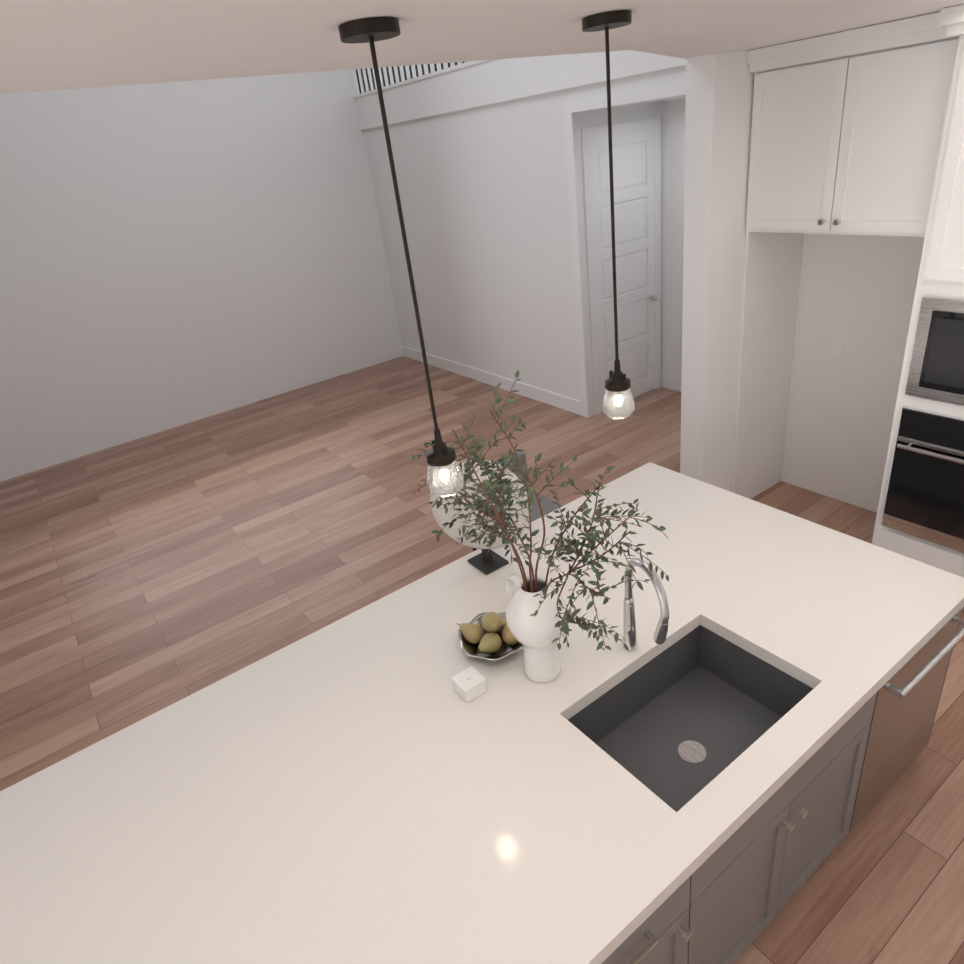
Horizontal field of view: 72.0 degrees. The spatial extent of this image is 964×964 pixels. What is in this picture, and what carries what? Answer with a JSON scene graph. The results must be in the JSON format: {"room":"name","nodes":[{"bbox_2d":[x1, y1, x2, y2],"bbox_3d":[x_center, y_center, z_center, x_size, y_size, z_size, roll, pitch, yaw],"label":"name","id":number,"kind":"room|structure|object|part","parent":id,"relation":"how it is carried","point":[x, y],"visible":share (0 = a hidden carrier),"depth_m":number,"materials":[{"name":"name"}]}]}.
{"room":"kitchen","nodes":[
{"label":"kitchen","id":0,"kind":"room"},
{"bbox_2d":[0,61,468,481],"bbox_3d":[-2.925,-3.582,7.102,12.500,5.600,0.100,-24,31,-29],"label":"wall","id":1,"kind":"structure","parent":0,"point":[175,254],"depth_m":7.21,"materials":[{"name":"white paint"}]},
{"bbox_2d":[0,356,963,963],"bbox_3d":[0.196,0.347,4.817,12.500,0.001,9.400,-24,31,-29],"label":"floor","id":2,"kind":"structure","parent":0,"point":[142,578],"depth_m":4.83,"materials":[{"name":"brown wood"}]},
{"bbox_2d":[473,451,562,550],"bbox_3d":[0.223,0.373,3.743,0.440,0.930,0.440,-24,31,-29],"label":"stool","id":3,"kind":"object","parent":2,"relation":"on","point":[547,505],"visible":0.02,"depth_m":3.70,"materials":[{"name":"grey fabric"}]},
{"bbox_2d":[568,606,963,963],"bbox_3d":[-0.011,1.277,2.136,3.680,0.863,1.256,-24,31,-29],"label":"kitchen island","id":4,"kind":"object","parent":2,"relation":"on","point":[716,758],"depth_m":2.21,"materials":[{"name":"wood"}]},
{"bbox_2d":[0,462,823,963],"bbox_3d":[-0.332,0.735,2.266,3.740,0.050,0.949,-24,31,-29],"label":"island countertop","id":5,"kind":"structure","parent":4,"relation":"on","point":[171,837],"depth_m":2.08,"materials":[{"name":"white stone"}]},
{"bbox_2d":[451,666,486,702],"bbox_3d":[-0.042,0.666,2.194,0.085,0.065,0.085,-24,31,-29],"label":"marble block","id":6,"kind":"object","parent":5,"relation":"on","point":[469,683],"visible":1,"depth_m":2.17,"materials":[{"name":"white stone"}]},
{"bbox_2d":[430,460,530,574],"bbox_3d":[-0.004,0.130,2.747,0.293,0.496,0.323,-24,31,-29],"label":"disc","id":7,"kind":"object","parent":5,"relation":"on","point":[485,563],"visible":0.48,"depth_m":2.77,"materials":[{"name":"white stone"}]},
{"bbox_2d":[456,612,521,660],"bbox_3d":[0.034,0.527,2.366,0.255,0.135,0.259,-24,31,-29],"label":"fruit bowl","id":8,"kind":"object","parent":5,"relation":"on","point":[487,635],"visible":0.85,"depth_m":2.34,"materials":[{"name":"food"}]},
{"bbox_2d":[412,370,668,682],"bbox_3d":[0.165,0.182,2.032,0.456,1.016,0.910,-24,31,-29],"label":"vase","id":9,"kind":"object","parent":5,"relation":"on","point":[539,617],"visible":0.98,"depth_m":2.00,"materials":[{"name":"white ceramic"}]},
{"bbox_2d":[622,558,669,651],"bbox_3d":[0.526,0.426,2.126,0.097,0.413,0.240,-24,31,-29],"label":"faucet","id":10,"kind":"object","parent":5,"relation":"on","point":[629,621],"depth_m":2.16,"materials":[{"name":"silver metal"}]},
{"bbox_2d":[552,620,829,883],"bbox_3d":[0.671,0.811,2.143,0.721,0.215,0.491,-24,31,-29],"label":"sink","id":11,"kind":"object","parent":5,"relation":"in","point":[675,721],"depth_m":2.28,"materials":[{"name":"grey metal"}]},
{"bbox_2d":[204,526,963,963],"bbox_3d":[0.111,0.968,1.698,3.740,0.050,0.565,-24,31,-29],"label":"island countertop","id":12,"kind":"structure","parent":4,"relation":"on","point":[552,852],"depth_m":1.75,"materials":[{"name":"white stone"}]},
{"bbox_2d":[830,596,963,846],"bbox_3d":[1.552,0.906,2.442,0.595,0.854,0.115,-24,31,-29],"label":"dishwasher","id":13,"kind":"object","parent":4,"relation":"in","point":[904,711],"depth_m":2.38,"materials":[{"name":"silver metal"}]},
{"bbox_2d":[872,16,963,577],"bbox_3d":[2.588,-0.629,3.102,0.752,2.700,0.831,-24,31,-29],"label":"tall cabinet","id":14,"kind":"object","parent":2,"relation":"on","point":[920,515],"depth_m":3.17,"materials":[{"name":"white wood"}]},
{"bbox_2d":[905,295,963,431],"bbox_3d":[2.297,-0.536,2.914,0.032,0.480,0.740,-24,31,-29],"label":"microwave","id":15,"kind":"object","parent":14,"relation":"in","point":[935,369],"depth_m":3.10,"materials":[{"name":"silver metal"}]},
{"bbox_2d":[0,0,963,93],"bbox_3d":[-0.326,-0.646,0.418,8.178,0.380,3.820,-24,31,-29],"label":"ceiling","id":16,"kind":"structure","parent":0,"point":[47,45],"depth_m":1.49,"materials":[{"name":"white paint"}]},
{"bbox_2d":[338,17,463,496],"bbox_3d":[-0.159,-0.440,1.552,0.120,1.059,0.120,-24,31,-29],"label":"pendant light","id":17,"kind":"object","parent":16,"relation":"hanging from","point":[441,456],"visible":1,"depth_m":1.51,"materials":[{"name":"brown metal"}]},
{"bbox_3d":[-0.100,-0.015,1.773,0.100,0.094,0.100,-24,31,-29],"label":"globe","id":18,"kind":"part","parent":17,"relation":"part of","materials":[{"name":"clear glass"}]},
{"bbox_2d":[582,10,634,418],"bbox_3d":[0.370,-0.677,1.867,0.120,1.059,0.120,-24,31,-29],"label":"pendant light","id":19,"kind":"object","parent":16,"relation":"hanging from","point":[617,384],"visible":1,"depth_m":1.87,"materials":[{"name":"brown metal"}]},
{"bbox_3d":[0.429,-0.252,2.088,0.100,0.094,0.100,-24,31,-29],"label":"globe","id":20,"kind":"part","parent":19,"relation":"part of","materials":[{"name":"clear glass"}]},
{"bbox_2d":[363,50,924,512],"bbox_3d":[1.335,-3.203,5.227,2.930,5.600,7.930,-24,31,-29],"label":"wall","id":21,"kind":"structure","parent":0,"point":[483,192],"depth_m":5.44,"materials":[{"name":"white paint"}]},
{"bbox_2d":[355,62,463,93],"bbox_3d":[0.094,-4.122,5.515,0.060,0.960,5.480,-24,31,-29],"label":"railing","id":22,"kind":"object","parent":21,"relation":"attached to","point":[416,68],"depth_m":7.13,"materials":[{"name":"black metal"}]},
{"bbox_2d":[353,50,685,417],"bbox_3d":[0.303,-2.292,6.428,0.050,3.150,5.480,-24,31,-29],"label":"trim","id":23,"kind":"structure","parent":21,"relation":"attached to","point":[468,85],"depth_m":5.79,"materials":[{"name":"white wood"}]},
{"bbox_2d":[581,117,660,414],"bbox_3d":[1.327,-1.926,6.159,0.930,2.500,0.060,-24,31,-29],"label":"door","id":24,"kind":"structure","parent":21,"relation":"attached to","point":[637,164],"depth_m":6.05,"materials":[{"name":"white wood"}]},
{"bbox_2d":[661,374,681,391],"bbox_3d":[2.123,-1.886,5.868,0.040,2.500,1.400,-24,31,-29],"label":"baseboard","id":25,"kind":"structure","parent":21,"relation":"attached to","point":[667,381],"depth_m":6.83,"materials":[{"name":"white"}]},
{"bbox_2d":[831,336,843,355],"bbox_3d":[2.273,-0.868,4.238,0.004,0.120,0.070,-24,31,-29],"label":"outlet","id":26,"kind":"object","parent":21,"relation":"attached to","point":[837,345],"visible":1,"depth_m":4.22,"materials":[{"name":"white plastic"}]},
{"bbox_2d":[746,24,950,235],"bbox_3d":[1.996,-1.762,3.406,0.596,0.836,1.011,-24,31,-29],"label":"upper cabinet","id":27,"kind":"object","parent":21,"relation":"attached to","point":[859,131],"depth_m":3.23,"materials":[{"name":"white wood"}]}
]}

